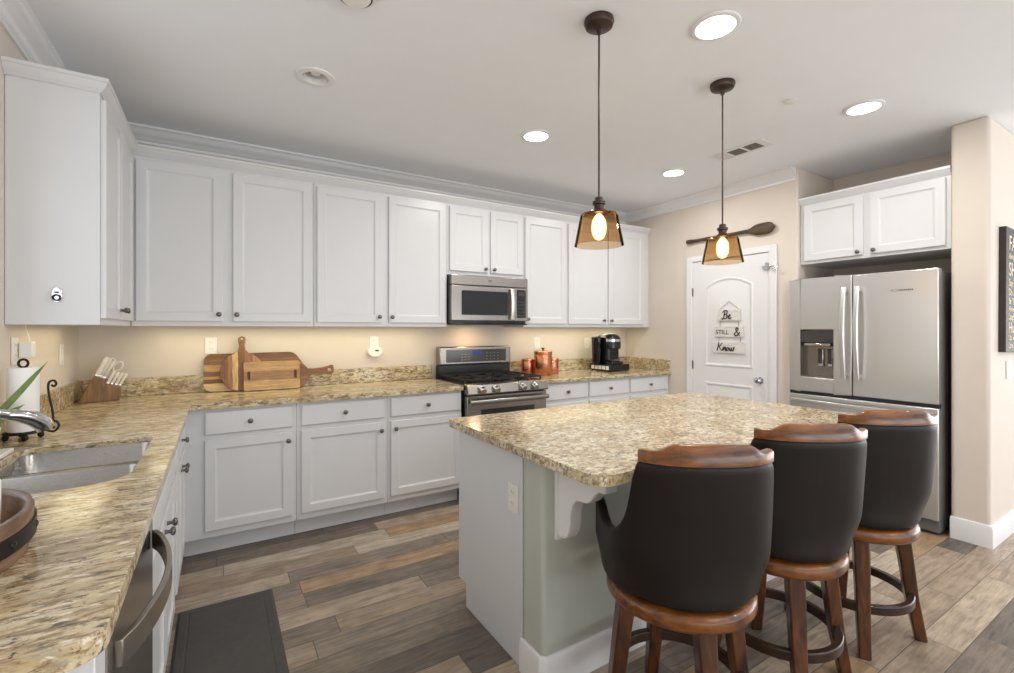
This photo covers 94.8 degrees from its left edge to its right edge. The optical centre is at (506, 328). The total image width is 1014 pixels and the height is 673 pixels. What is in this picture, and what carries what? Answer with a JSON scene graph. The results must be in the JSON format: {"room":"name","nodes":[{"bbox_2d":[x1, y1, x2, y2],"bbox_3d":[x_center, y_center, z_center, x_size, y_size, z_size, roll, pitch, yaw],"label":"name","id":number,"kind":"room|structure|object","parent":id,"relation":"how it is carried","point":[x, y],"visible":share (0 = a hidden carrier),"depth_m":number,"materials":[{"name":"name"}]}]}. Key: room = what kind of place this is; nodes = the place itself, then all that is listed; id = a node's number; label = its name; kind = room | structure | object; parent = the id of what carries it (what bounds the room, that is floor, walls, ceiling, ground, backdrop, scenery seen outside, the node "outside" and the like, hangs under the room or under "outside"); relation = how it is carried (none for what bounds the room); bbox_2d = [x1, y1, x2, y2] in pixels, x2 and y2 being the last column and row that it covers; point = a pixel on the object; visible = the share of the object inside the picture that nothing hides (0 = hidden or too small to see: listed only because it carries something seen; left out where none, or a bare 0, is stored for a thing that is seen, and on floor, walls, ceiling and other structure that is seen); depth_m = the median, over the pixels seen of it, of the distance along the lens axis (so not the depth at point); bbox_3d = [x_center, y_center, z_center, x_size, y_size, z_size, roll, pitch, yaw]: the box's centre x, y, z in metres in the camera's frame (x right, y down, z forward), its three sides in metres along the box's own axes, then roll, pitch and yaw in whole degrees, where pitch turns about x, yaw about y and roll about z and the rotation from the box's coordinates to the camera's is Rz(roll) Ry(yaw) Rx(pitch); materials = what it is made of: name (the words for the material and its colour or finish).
{"room":"kitchen","nodes":[
{"label":"kitchen","id":0,"kind":"room"},
{"bbox_2d":[0,25,77,406],"bbox_3d":[-0.666,0.014,-0.528,0.190,2.680,8.000,0,0,-32],"label":"wall","id":1,"kind":"structure","parent":0,"point":[47,338],"depth_m":2.05,"materials":[{"name":"beige paint"}]},
{"bbox_2d":[11,337,18,364],"bbox_3d":[-2.113,0.094,2.004,0.008,0.117,0.072,0,0,-32],"label":"outlet","id":2,"kind":"object","parent":1,"relation":"attached to","point":[14,340],"visible":0.93,"depth_m":1.99,"materials":[{"name":"white plastic"}]},
{"bbox_2d":[19,325,35,357],"bbox_3d":[-2.117,0.055,2.061,0.045,0.145,0.064,0,0,-32],"label":"plug","id":3,"kind":"object","parent":1,"relation":"attached to","point":[26,349],"visible":1,"depth_m":2.04,"materials":[{"name":"white plastic"}]},
{"bbox_2d":[0,380,81,440],"bbox_3d":[-1.882,0.380,1.641,0.020,0.120,3.029,0,0,-32],"label":"backsplash","id":4,"kind":"structure","parent":1,"relation":"attached to","point":[64,396],"depth_m":2.51,"materials":[{"name":"beige stone"}]},
{"bbox_2d":[59,344,63,365],"bbox_3d":[-2.481,0.144,2.600,0.010,0.117,0.072,0,0,-32],"label":"light switch","id":5,"kind":"object","parent":1,"relation":"attached to","point":[61,346],"visible":1,"depth_m":2.59,"materials":[{"name":"white plastic"}]},
{"bbox_2d":[5,74,132,325],"bbox_3d":[-2.135,-0.534,2.366,0.351,1.033,0.847,0,0,-32],"label":"upper cabinet","id":6,"kind":"object","parent":1,"relation":"attached to","point":[69,161],"visible":1,"depth_m":2.01,"materials":[{"name":"white paint"}]},
{"bbox_2d":[51,287,61,302],"bbox_3d":[-1.922,-0.146,1.990,0.036,0.068,0.015,0,0,-32],"label":"bottle opener","id":7,"kind":"object","parent":6,"relation":"attached to","point":[56,294],"visible":1,"depth_m":1.99,"materials":[{"name":"silver metal"}]},
{"bbox_2d":[1,56,650,233],"bbox_3d":[-0.328,-1.075,3.661,4.787,0.058,1.224,0,0,-32],"label":"crown molding","id":8,"kind":"structure","parent":6,"relation":"attached to","point":[11,66],"depth_m":3.02,"materials":[{"name":"white paint"}]},
{"bbox_2d":[78,143,625,379],"bbox_3d":[-0.443,0.014,4.400,5.750,2.680,0.150,0,0,-32],"label":"wall","id":9,"kind":"structure","parent":0,"point":[144,351],"depth_m":3.65,"materials":[{"name":"beige paint"}]},
{"bbox_2d":[205,337,216,353],"bbox_3d":[-2.088,0.118,3.289,0.072,0.117,0.008,0,0,-32],"label":"outlet","id":10,"kind":"object","parent":9,"relation":"attached to","point":[210,342],"visible":1,"depth_m":3.29,"materials":[{"name":"white plastic"}]},
{"bbox_2d":[131,155,313,326],"bbox_3d":[-1.892,-0.534,3.186,1.021,1.033,0.391,0,0,-32],"label":"upper cabinet","id":11,"kind":"object","parent":9,"relation":"attached to","point":[213,246],"visible":0.98,"depth_m":3.01,"materials":[{"name":"white paint"}]},
{"bbox_2d":[82,365,431,396],"bbox_3d":[-1.668,0.380,3.542,2.342,0.120,0.020,0,0,-32],"label":"backsplash","id":12,"kind":"structure","parent":9,"relation":"attached to","point":[140,386],"depth_m":3.63,"materials":[{"name":"beige stone"}]},
{"bbox_2d":[370,337,377,346],"bbox_3d":[-1.109,0.122,3.895,0.072,0.117,0.008,0,0,-32],"label":"outlet","id":13,"kind":"object","parent":9,"relation":"attached to","point":[373,340],"visible":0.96,"depth_m":3.89,"materials":[{"name":"white plastic"}]},
{"bbox_2d":[367,346,381,356],"bbox_3d":[-1.098,0.189,3.877,0.120,0.092,0.033,0,0,-32],"label":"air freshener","id":14,"kind":"object","parent":9,"relation":"attached to","point":[374,351],"visible":1,"depth_m":3.86,"materials":[{"name":"white plastic"}]},
{"bbox_2d":[312,183,446,326],"bbox_3d":[-1.016,-0.534,3.727,1.035,1.033,0.391,0,0,-32],"label":"upper cabinet","id":15,"kind":"object","parent":9,"relation":"attached to","point":[380,259],"visible":0.96,"depth_m":3.56,"materials":[{"name":"white paint"}]},
{"bbox_2d":[447,203,522,278],"bbox_3d":[-0.251,-0.752,4.200,0.760,0.597,0.391,0,0,-32],"label":"upper cabinet","id":16,"kind":"object","parent":9,"relation":"attached to","point":[480,242],"visible":0.9,"depth_m":4.04,"materials":[{"name":"white paint"}]},
{"bbox_2d":[447,274,527,324],"bbox_3d":[-0.230,-0.244,4.171,0.758,0.417,0.462,0,0,-32],"label":"microwave","id":17,"kind":"object","parent":16,"relation":"attached to","point":[471,299],"visible":0.93,"depth_m":3.99,"materials":[{"name":"silver metal"}]},
{"bbox_2d":[504,215,565,326],"bbox_3d":[0.287,-0.534,4.532,0.500,1.033,0.391,0,0,-32],"label":"upper cabinet","id":18,"kind":"object","parent":9,"relation":"attached to","point":[544,240],"visible":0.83,"depth_m":4.39,"materials":[{"name":"white paint"}]},
{"bbox_2d":[534,337,539,348],"bbox_3d":[0.309,0.144,4.771,0.072,0.117,0.008,0,0,-32],"label":"outlet","id":19,"kind":"object","parent":9,"relation":"attached to","point":[536,339],"visible":1,"depth_m":4.77,"materials":[{"name":"white plastic"}]},
{"bbox_2d":[509,356,625,371],"bbox_3d":[0.681,0.380,4.994,1.628,0.120,0.020,0,0,-32],"label":"backsplash","id":20,"kind":"structure","parent":9,"relation":"attached to","point":[580,363],"depth_m":4.99,"materials":[{"name":"beige stone"}]},
{"bbox_2d":[584,338,589,347],"bbox_3d":[0.879,0.154,5.123,0.072,0.117,0.008,0,0,-32],"label":"outlet","id":21,"kind":"object","parent":9,"relation":"attached to","point":[586,340],"visible":1,"depth_m":5.12,"materials":[{"name":"white plastic"}]},
{"bbox_2d":[566,222,647,326],"bbox_3d":[0.995,-0.534,4.970,1.160,1.033,0.391,0,0,-32],"label":"upper cabinet","id":22,"kind":"object","parent":9,"relation":"attached to","point":[607,280],"visible":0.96,"depth_m":4.79,"materials":[{"name":"white paint"}]},
{"bbox_2d":[26,0,1013,212],"bbox_3d":[3.106,-1.386,1.891,9.150,0.120,8.150,0,0,-32],"label":"ceiling","id":23,"kind":"structure","parent":0,"point":[450,90],"depth_m":2.46,"materials":[{"name":"paint"}]},
{"bbox_2d":[295,66,334,86],"bbox_3d":[-1.007,-1.365,2.453,0.196,0.097,0.196,0,0,-32],"label":"light","id":24,"kind":"object","parent":23,"relation":"attached to","point":[312,76],"visible":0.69,"depth_m":2.47,"materials":[{"name":"white paint"}]},
{"bbox_2d":[341,0,372,8],"bbox_3d":[-0.595,-1.307,1.826,0.134,0.038,0.134,0,0,-32],"label":"smoke detector","id":25,"kind":"object","parent":23,"relation":"attached to","point":[359,4],"visible":1,"depth_m":1.85,"materials":[{"name":"white plastic"}]},
{"bbox_2d":[521,129,550,141],"bbox_3d":[0.199,-1.321,3.197,0.204,0.010,0.204,0,0,-32],"label":"recessed light","id":26,"kind":"object","parent":23,"relation":"in","point":[535,135],"visible":1,"depth_m":3.18,"materials":[{"name":"white paint"}]},
{"bbox_2d":[574,11,623,247],"bbox_3d":[0.395,-0.842,2.003,0.210,0.968,0.210,0,0,-32],"label":"pendant lamp","id":27,"kind":"object","parent":23,"relation":"hanging from","point":[598,23],"visible":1,"depth_m":1.99,"materials":[{"name":"brown metal"}]},
{"bbox_2d":[589,196,608,215],"bbox_3d":[0.395,-0.531,2.003,0.084,0.074,0.084,0,0,-32],"label":"socket","id":28,"kind":"object","parent":27,"relation":"attached to","point":[598,210],"depth_m":1.98,"materials":[{"name":"brown metal"}]},
{"bbox_2d":[661,168,685,176],"bbox_3d":[1.410,-1.321,3.951,0.204,0.010,0.204,0,0,-32],"label":"recessed light","id":29,"kind":"object","parent":23,"relation":"in","point":[675,172],"visible":1,"depth_m":3.93,"materials":[{"name":"white paint"}]},
{"bbox_2d":[690,10,740,40],"bbox_3d":[0.912,-1.321,2.040,0.204,0.010,0.204,0,0,-32],"label":"recessed light","id":30,"kind":"object","parent":23,"relation":"in","point":[716,25],"visible":1,"depth_m":2.02,"materials":[{"name":"white paint"}]},
{"bbox_2d":[702,78,743,264],"bbox_3d":[1.165,-0.842,2.521,0.210,0.968,0.210,0,0,-32],"label":"pendant lamp","id":31,"kind":"object","parent":23,"relation":"hanging from","point":[721,86],"visible":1,"depth_m":2.50,"materials":[{"name":"brown metal"}]},
{"bbox_2d":[714,224,730,238],"bbox_3d":[1.165,-0.531,2.521,0.084,0.074,0.084,0,0,-32],"label":"socket","id":32,"kind":"object","parent":31,"relation":"attached to","point":[722,230],"depth_m":2.50,"materials":[{"name":"brown metal"}]},
{"bbox_2d":[708,139,774,161],"bbox_3d":[1.733,-1.323,3.465,0.180,0.006,0.410,0,0,-32],"label":"ceiling vent","id":33,"kind":"object","parent":23,"relation":"in","point":[758,144],"visible":0.98,"depth_m":3.45,"materials":[{"name":"white metal"}]},
{"bbox_2d":[784,98,798,104],"bbox_3d":[1.654,-1.323,2.712,0.078,0.006,0.078,0,0,-32],"label":"sprinkler cover","id":34,"kind":"object","parent":23,"relation":"attached to","point":[792,100],"visible":1,"depth_m":2.71,"materials":[{"name":"white plastic"}]},
{"bbox_2d":[843,99,885,115],"bbox_3d":[2.135,-1.321,2.790,0.204,0.010,0.204,0,0,-32],"label":"recessed light","id":35,"kind":"object","parent":23,"relation":"in","point":[867,106],"visible":1,"depth_m":2.77,"materials":[{"name":"white paint"}]},
{"bbox_2d":[165,494,1013,672],"bbox_3d":[3.106,1.404,1.891,9.150,0.100,8.150,0,0,-32],"label":"floor","id":36,"kind":"structure","parent":0,"point":[386,593],"depth_m":2.31,"materials":[{"name":"brown wood"}]},
{"bbox_2d":[65,649,104,672],"bbox_3d":[-0.885,0.915,0.573,0.590,0.877,0.073,0,0,-32],"label":"end panel","id":37,"kind":"object","parent":36,"relation":"on","point":[96,665],"visible":0.02,"depth_m":0.70,"materials":[{"name":"white paint"}]},
{"bbox_2d":[105,519,171,672],"bbox_3d":[-1.034,0.918,0.889,0.643,0.872,0.614,0,0,-32],"label":"dishwasher","id":38,"kind":"object","parent":36,"relation":"on","point":[129,649],"visible":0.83,"depth_m":0.97,"materials":[{"name":"silver metal"}]},
{"bbox_2d":[153,456,177,672],"bbox_3d":[-1.436,0.915,1.512,0.600,0.877,0.858,0,0,-32],"label":"base cabinet","id":39,"kind":"object","parent":36,"relation":"on","point":[165,521],"visible":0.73,"depth_m":1.61,"materials":[{"name":"white paint"}]},
{"bbox_2d":[173,427,189,594],"bbox_3d":[-1.882,0.915,2.223,0.610,0.877,0.817,0,0,-32],"label":"base cabinet","id":40,"kind":"object","parent":36,"relation":"on","point":[180,470],"visible":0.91,"depth_m":2.29,"materials":[{"name":"white paint"}]},
{"bbox_2d":[170,589,288,672],"bbox_3d":[-1.087,1.348,1.827,0.400,0.011,1.150,0,0,-32],"label":"floor mat","id":41,"kind":"object","parent":36,"relation":"on","point":[242,634],"visible":1,"depth_m":2.02,"materials":[{"name":"grey rubber"}]},
{"bbox_2d":[184,403,295,556],"bbox_3d":[-1.757,0.915,3.080,0.605,0.877,0.610,0,0,-32],"label":"base cabinet","id":42,"kind":"object","parent":36,"relation":"on","point":[240,481],"visible":0.87,"depth_m":2.85,"materials":[{"name":"white paint"}]},
{"bbox_2d":[295,396,386,533],"bbox_3d":[-1.245,0.915,3.397,0.596,0.877,0.610,0,0,-32],"label":"base cabinet","id":43,"kind":"object","parent":36,"relation":"on","point":[341,445],"visible":0.9,"depth_m":3.16,"materials":[{"name":"white paint"}]},
{"bbox_2d":[384,391,460,514],"bbox_3d":[-0.740,0.915,3.709,0.586,0.877,0.610,0,0,-32],"label":"base cabinet","id":44,"kind":"object","parent":36,"relation":"on","point":[423,450],"visible":0.82,"depth_m":3.48,"materials":[{"name":"white paint"}]},
{"bbox_2d":[0,365,463,672],"bbox_3d":[-0.885,0.398,2.256,2.363,0.156,3.031,0,0,-32],"label":"countertop","id":45,"kind":"structure","parent":44,"relation":"on","point":[61,602],"depth_m":1.17,"materials":[{"name":"beige stone"}]},
{"bbox_2d":[0,448,13,458],"bbox_3d":[-1.769,0.432,1.579,0.103,0.014,0.165,0,0,-32],"label":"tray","id":46,"kind":"object","parent":45,"relation":"on","point":[4,452],"visible":1,"depth_m":1.62,"materials":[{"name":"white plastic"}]},
{"bbox_2d":[0,361,47,431],"bbox_3d":[-1.789,0.275,1.661,0.092,0.300,0.272,0,0,-13],"label":"potted plant","id":47,"kind":"object","parent":46,"relation":"on","point":[7,404],"visible":0.76,"depth_m":1.70,"materials":[{"name":"green plant"}]},
{"bbox_2d":[0,488,38,573],"bbox_3d":[-1.100,0.395,0.802,0.408,0.088,0.495,0,0,-32],"label":"wooden tray","id":48,"kind":"object","parent":45,"relation":"on","point":[19,522],"visible":0.97,"depth_m":0.89,"materials":[{"name":"brown wood"}]},
{"bbox_2d":[0,480,0,523],"bbox_3d":[-1.069,0.368,0.951,0.048,0.118,0.048,0,0,38],"label":"container","id":49,"kind":"object","parent":48,"relation":"in","point":[0,480],"visible":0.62,"depth_m":0.96,"materials":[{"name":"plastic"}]},
{"bbox_2d":[0,409,54,431],"bbox_3d":[-1.669,0.337,1.527,0.084,0.206,0.320,0,0,4],"label":"faucet","id":50,"kind":"object","parent":45,"relation":"on","point":[40,422],"visible":1,"depth_m":1.60,"materials":[{"name":"silver metal"}]},
{"bbox_2d":[1,358,59,441],"bbox_3d":[-1.925,0.278,1.875,0.119,0.322,0.150,0,0,14],"label":"paper towel holder","id":51,"kind":"object","parent":45,"relation":"on","point":[24,435],"visible":0.73,"depth_m":1.86,"materials":[{"name":"black metal"}]},
{"bbox_2d":[6,366,39,432],"bbox_3d":[-1.929,0.279,1.860,0.093,0.252,0.093,0,0,-32],"label":"paper towel roll","id":52,"kind":"object","parent":51,"relation":"on","point":[16,377],"visible":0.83,"depth_m":1.83,"materials":[{"name":"white paper"}]},
{"bbox_2d":[0,442,149,493],"bbox_3d":[-1.441,0.577,1.531,0.380,0.234,0.656,0,0,-32],"label":"double sink","id":53,"kind":"object","parent":45,"relation":"in","point":[74,468],"visible":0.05,"depth_m":1.62,"materials":[{"name":"metal"}]},
{"bbox_2d":[78,375,121,402],"bbox_3d":[-2.488,0.361,2.853,0.201,0.156,0.110,0,0,-40],"label":"knife block","id":54,"kind":"object","parent":45,"relation":"on","point":[98,390],"visible":0.95,"depth_m":2.81,"materials":[{"name":"brown wood"}]},
{"bbox_2d":[95,357,108,375],"bbox_3d":[-2.458,0.227,2.832,0.067,0.119,0.018,0,0,-40],"label":"kitchen knife","id":55,"kind":"object","parent":54,"relation":"on","point":[105,360],"visible":1,"depth_m":2.83,"materials":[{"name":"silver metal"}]},
{"bbox_2d":[99,358,111,376],"bbox_3d":[-2.469,0.236,2.865,0.065,0.115,0.018,0,0,-40],"label":"kitchen knife","id":56,"kind":"object","parent":54,"relation":"on","point":[110,360],"visible":0.77,"depth_m":2.86,"materials":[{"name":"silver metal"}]},
{"bbox_2d":[102,361,114,377],"bbox_3d":[-2.475,0.252,2.898,0.062,0.108,0.018,0,0,-40],"label":"kitchen knife","id":57,"kind":"object","parent":54,"relation":"on","point":[112,363],"visible":0.87,"depth_m":2.89,"materials":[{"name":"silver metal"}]},
{"bbox_2d":[107,371,115,383],"bbox_3d":[-2.425,0.296,2.857,0.044,0.078,0.012,0,0,-40],"label":"kitchen knife","id":58,"kind":"object","parent":54,"relation":"in","point":[113,372],"visible":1,"depth_m":2.85,"materials":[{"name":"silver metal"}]},
{"bbox_2d":[111,372,119,383],"bbox_3d":[-2.418,0.303,2.879,0.044,0.078,0.012,0,0,-40],"label":"kitchen knife","id":59,"kind":"object","parent":54,"relation":"in","point":[117,373],"visible":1,"depth_m":2.88,"materials":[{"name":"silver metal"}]},
{"bbox_2d":[108,357,123,375],"bbox_3d":[-2.467,0.238,2.926,0.099,0.119,0.014,0,0,-40],"label":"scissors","id":60,"kind":"object","parent":54,"relation":"in","point":[113,359],"visible":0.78,"depth_m":2.93,"materials":[{"name":"white plastic"}]},
{"bbox_2d":[115,372,123,384],"bbox_3d":[-2.411,0.309,2.900,0.044,0.078,0.012,0,0,-40],"label":"kitchen knife","id":61,"kind":"object","parent":54,"relation":"in","point":[121,373],"visible":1,"depth_m":2.90,"materials":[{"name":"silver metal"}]},
{"bbox_2d":[119,373,127,385],"bbox_3d":[-2.404,0.315,2.921,0.044,0.078,0.012,0,0,-40],"label":"kitchen knife","id":62,"kind":"object","parent":54,"relation":"in","point":[125,374],"visible":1,"depth_m":2.92,"materials":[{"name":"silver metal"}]},
{"bbox_2d":[220,336,260,390],"bbox_3d":[-1.885,0.245,3.318,0.270,0.386,0.085,0,0,-32],"label":"cutting board","id":63,"kind":"object","parent":45,"relation":"on","point":[231,370],"visible":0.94,"depth_m":3.29,"materials":[{"name":"brown wood"}]},
{"bbox_2d":[204,352,302,391],"bbox_3d":[-1.809,0.306,3.414,0.690,0.266,0.068,0,0,-32],"label":"cutting board","id":64,"kind":"object","parent":45,"relation":"on","point":[213,382],"visible":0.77,"depth_m":3.27,"materials":[{"name":"brown wood"}]},
{"bbox_2d":[243,360,299,390],"bbox_3d":[-1.702,0.336,3.385,0.365,0.204,0.053,0,0,-32],"label":"cutting board","id":65,"kind":"object","parent":45,"relation":"on","point":[264,375],"visible":1,"depth_m":3.37,"materials":[{"name":"brown wood"}]},
{"bbox_2d":[294,363,333,386],"bbox_3d":[-1.633,0.349,3.482,0.650,0.179,0.051,0,0,-32],"label":"cutting board","id":66,"kind":"object","parent":45,"relation":"on","point":[305,372],"visible":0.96,"depth_m":3.55,"materials":[{"name":"brown wood"}]},
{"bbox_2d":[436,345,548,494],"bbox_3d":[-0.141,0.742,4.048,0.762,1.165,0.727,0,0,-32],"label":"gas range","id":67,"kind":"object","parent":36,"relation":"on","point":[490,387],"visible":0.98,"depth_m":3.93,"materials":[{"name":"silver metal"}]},
{"bbox_2d":[437,376,536,385],"bbox_3d":[-0.146,0.444,4.055,0.758,0.018,0.570,0,0,-32],"label":"cooktop","id":68,"kind":"object","parent":67,"relation":"in","point":[523,379],"depth_m":3.86,"materials":[{"name":"black metal"}]},
{"bbox_2d":[545,381,587,407],"bbox_3d":[0.391,0.915,4.408,0.520,0.877,0.610,0,0,-32],"label":"base cabinet","id":69,"kind":"object","parent":36,"relation":"on","point":[567,393],"visible":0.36,"depth_m":4.18,"materials":[{"name":"white paint"}]},
{"bbox_2d":[587,378,628,402],"bbox_3d":[0.841,0.915,4.686,0.533,0.877,0.610,0,0,-32],"label":"base cabinet","id":70,"kind":"object","parent":36,"relation":"on","point":[606,389],"visible":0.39,"depth_m":4.44,"materials":[{"name":"white paint"}]},
{"bbox_2d":[459,431,775,672],"bbox_3d":[0.760,0.915,2.387,1.782,0.877,0.980,0,0,-32],"label":"kitchen island","id":71,"kind":"object","parent":36,"relation":"on","point":[535,578],"visible":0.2,"depth_m":1.86,"materials":[{"name":"white paint"}]},
{"bbox_2d":[508,481,517,514],"bbox_3d":[0.024,0.689,1.903,0.008,0.117,0.072,0,0,-32],"label":"outlet","id":72,"kind":"object","parent":71,"relation":"attached to","point":[512,488],"visible":1,"depth_m":1.90,"materials":[{"name":"white plastic"}]},
{"bbox_2d":[510,489,514,496],"bbox_3d":[0.022,0.667,1.901,0.002,0.028,0.032,0,0,-32],"label":"socket","id":73,"kind":"object","parent":72,"relation":"attached to","point":[512,491],"depth_m":1.90,"materials":[{"name":"white plastic"}]},
{"bbox_2d":[510,499,514,507],"bbox_3d":[0.022,0.711,1.901,0.002,0.028,0.032,0,0,-32],"label":"socket","id":74,"kind":"object","parent":72,"relation":"attached to","point":[512,501],"depth_m":1.90,"materials":[{"name":"white plastic"}]},
{"bbox_2d":[449,392,852,486],"bbox_3d":[0.779,0.458,2.321,1.857,0.036,1.072,0,0,-32],"label":"island countertop","id":75,"kind":"structure","parent":71,"relation":"on","point":[597,444],"depth_m":2.06,"materials":[{"name":"beige stone"}]},
{"bbox_2d":[628,375,667,398],"bbox_3d":[1.320,0.915,4.982,0.590,0.877,0.610,0,0,-32],"label":"base cabinet","id":76,"kind":"object","parent":36,"relation":"on","point":[645,386],"visible":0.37,"depth_m":4.73,"materials":[{"name":"white paint"}]},
{"bbox_2d":[509,356,670,383],"bbox_3d":[0.855,0.398,4.733,1.649,0.156,0.647,0,0,-32],"label":"countertop","id":77,"kind":"structure","parent":76,"relation":"on","point":[570,370],"depth_m":4.83,"materials":[{"name":"beige stone"}]},
{"bbox_2d":[521,358,533,374],"bbox_3d":[0.202,0.362,4.516,0.128,0.155,0.128,0,0,-32],"label":"copper canister","id":78,"kind":"object","parent":77,"relation":"on","point":[527,364],"visible":0.81,"depth_m":4.46,"materials":[{"name":"brown metal"}]},
{"bbox_2d":[534,348,551,375],"bbox_3d":[0.344,0.310,4.457,0.177,0.259,0.177,0,0,-32],"label":"copper canister","id":79,"kind":"object","parent":77,"relation":"on","point":[542,358],"visible":0.89,"depth_m":4.38,"materials":[{"name":"brown metal"}]},
{"bbox_2d":[552,358,558,373],"bbox_3d":[0.446,0.362,4.626,0.136,0.155,0.136,0,0,-32],"label":"copper canister","id":80,"kind":"object","parent":77,"relation":"on","point":[555,361],"visible":0.51,"depth_m":4.57,"materials":[{"name":"brown metal"}]},
{"bbox_2d":[591,334,622,363],"bbox_3d":[1.031,0.207,4.908,0.282,0.314,0.285,0,0,-32],"label":"coffee maker","id":81,"kind":"object","parent":77,"relation":"on","point":[605,347],"visible":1,"depth_m":4.84,"materials":[{"name":"black plastic"}]},
{"bbox_2d":[596,444,773,672],"bbox_3d":[0.579,0.839,1.570,0.532,1.030,0.552,0,0,5],"label":"bar stool","id":82,"kind":"object","parent":36,"relation":"on","point":[688,556],"visible":0.99,"depth_m":1.35,"materials":[{"name":"black leather"}]},
{"bbox_2d":[717,423,867,672],"bbox_3d":[1.079,0.839,1.860,0.529,1.030,0.549,0,0,1],"label":"bar stool","id":83,"kind":"object","parent":36,"relation":"on","point":[819,468],"visible":0.63,"depth_m":1.64,"materials":[{"name":"black leather"}]},
{"bbox_2d":[784,409,937,660],"bbox_3d":[1.584,0.839,2.125,0.532,1.030,0.548,0,0,3],"label":"bar stool","id":84,"kind":"object","parent":36,"relation":"on","point":[901,444],"visible":0.69,"depth_m":1.91,"materials":[{"name":"black leather"}]},
{"bbox_2d":[789,268,950,533],"bbox_3d":[2.796,0.464,3.567,0.734,1.740,0.930,0,0,-32],"label":"refrigerator","id":85,"kind":"object","parent":36,"relation":"on","point":[858,343],"visible":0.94,"depth_m":3.29,"materials":[{"name":"silver metal"}]},
{"bbox_2d":[626,168,833,404],"bbox_3d":[2.214,0.014,4.837,0.770,2.680,1.900,0,0,-32],"label":"wall","id":86,"kind":"structure","parent":0,"point":[665,336],"depth_m":4.53,"materials":[{"name":"beige paint"}]},
{"bbox_2d":[0,0,795,223],"bbox_3d":[1.452,-1.277,0.781,4.790,0.098,8.000,0,0,-32],"label":"trim","id":87,"kind":"structure","parent":86,"relation":"attached to","point":[18,20],"depth_m":3.68,"materials":[{"name":"white paint"}]},
{"bbox_2d":[625,356,669,370],"bbox_3d":[1.543,0.380,5.169,0.020,0.120,0.629,0,0,-32],"label":"backsplash","id":88,"kind":"structure","parent":86,"relation":"attached to","point":[635,362],"depth_m":5.12,"materials":[{"name":"beige stone"}]},
{"bbox_2d":[686,222,775,243],"bbox_3d":[2.046,-0.870,4.328,0.048,0.102,0.870,0,0,-32],"label":"oar","id":89,"kind":"object","parent":86,"relation":"attached to","point":[766,227],"visible":0.8,"depth_m":4.08,"materials":[{"name":"brown wood"}]},
{"bbox_2d":[687,244,776,402],"bbox_3d":[2.031,0.317,4.323,0.080,2.075,0.893,0,0,-32],"label":"door","id":90,"kind":"structure","parent":86,"relation":"in","point":[751,375],"depth_m":4.28,"materials":[{"name":"white paint"}]},
{"bbox_2d":[712,301,744,353],"bbox_3d":[2.046,-0.017,4.318,0.019,0.483,0.323,0,0,-32],"label":"sign","id":91,"kind":"object","parent":90,"relation":"hanging from","point":[728,314],"visible":1,"depth_m":4.30,"materials":[{"name":"white wood"}]},
{"bbox_2d":[762,262,777,269],"bbox_3d":[2.240,-0.539,3.979,0.038,0.063,0.152,0,0,-19],"label":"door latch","id":92,"kind":"structure","parent":90,"relation":"attached to","point":[766,266],"depth_m":4.00,"materials":[{"name":"silver metal"}]},
{"bbox_2d":[798,165,950,268],"bbox_3d":[2.884,-0.797,3.585,0.617,0.538,0.931,0,0,-32],"label":"upper cabinet","id":93,"kind":"object","parent":86,"relation":"attached to","point":[906,218],"visible":0.94,"depth_m":3.38,"materials":[{"name":"white paint"}]},
{"bbox_2d":[834,152,950,275],"bbox_3d":[3.218,0.014,3.792,0.160,2.680,0.934,0,0,-32],"label":"wall","id":94,"kind":"structure","parent":0,"point":[944,159],"depth_m":3.76,"materials":[{"name":"beige paint"}]},
{"bbox_2d":[951,116,1013,524],"bbox_3d":[4.705,0.014,4.053,4.155,2.680,0.183,0,0,-32],"label":"wall pillar","id":95,"kind":"structure","parent":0,"point":[982,150],"depth_m":2.96,"materials":[{"name":"beige paint"}]},
{"bbox_2d":[950,508,1013,549],"bbox_3d":[4.703,1.284,4.042,4.172,0.140,0.198,0,0,-32],"label":"baseboard","id":96,"kind":"structure","parent":95,"relation":"attached to","point":[991,536],"depth_m":2.95,"materials":[{"name":"white paint"}]},
{"bbox_2d":[998,226,1013,351],"bbox_3d":[3.409,-0.246,3.123,0.653,0.826,0.036,1,-1,-32],"label":"sign","id":97,"kind":"object","parent":95,"relation":"attached to","point":[1006,234],"visible":1,"depth_m":2.97,"materials":[{"name":"black wood"}]},
{"bbox_2d":[1006,360,1011,378],"bbox_3d":[3.325,0.269,3.087,0.118,0.117,0.008,0,0,-32],"label":"outlet","id":98,"kind":"object","parent":95,"relation":"attached to","point":[1008,363],"visible":1,"depth_m":3.07,"materials":[{"name":"white plastic"}]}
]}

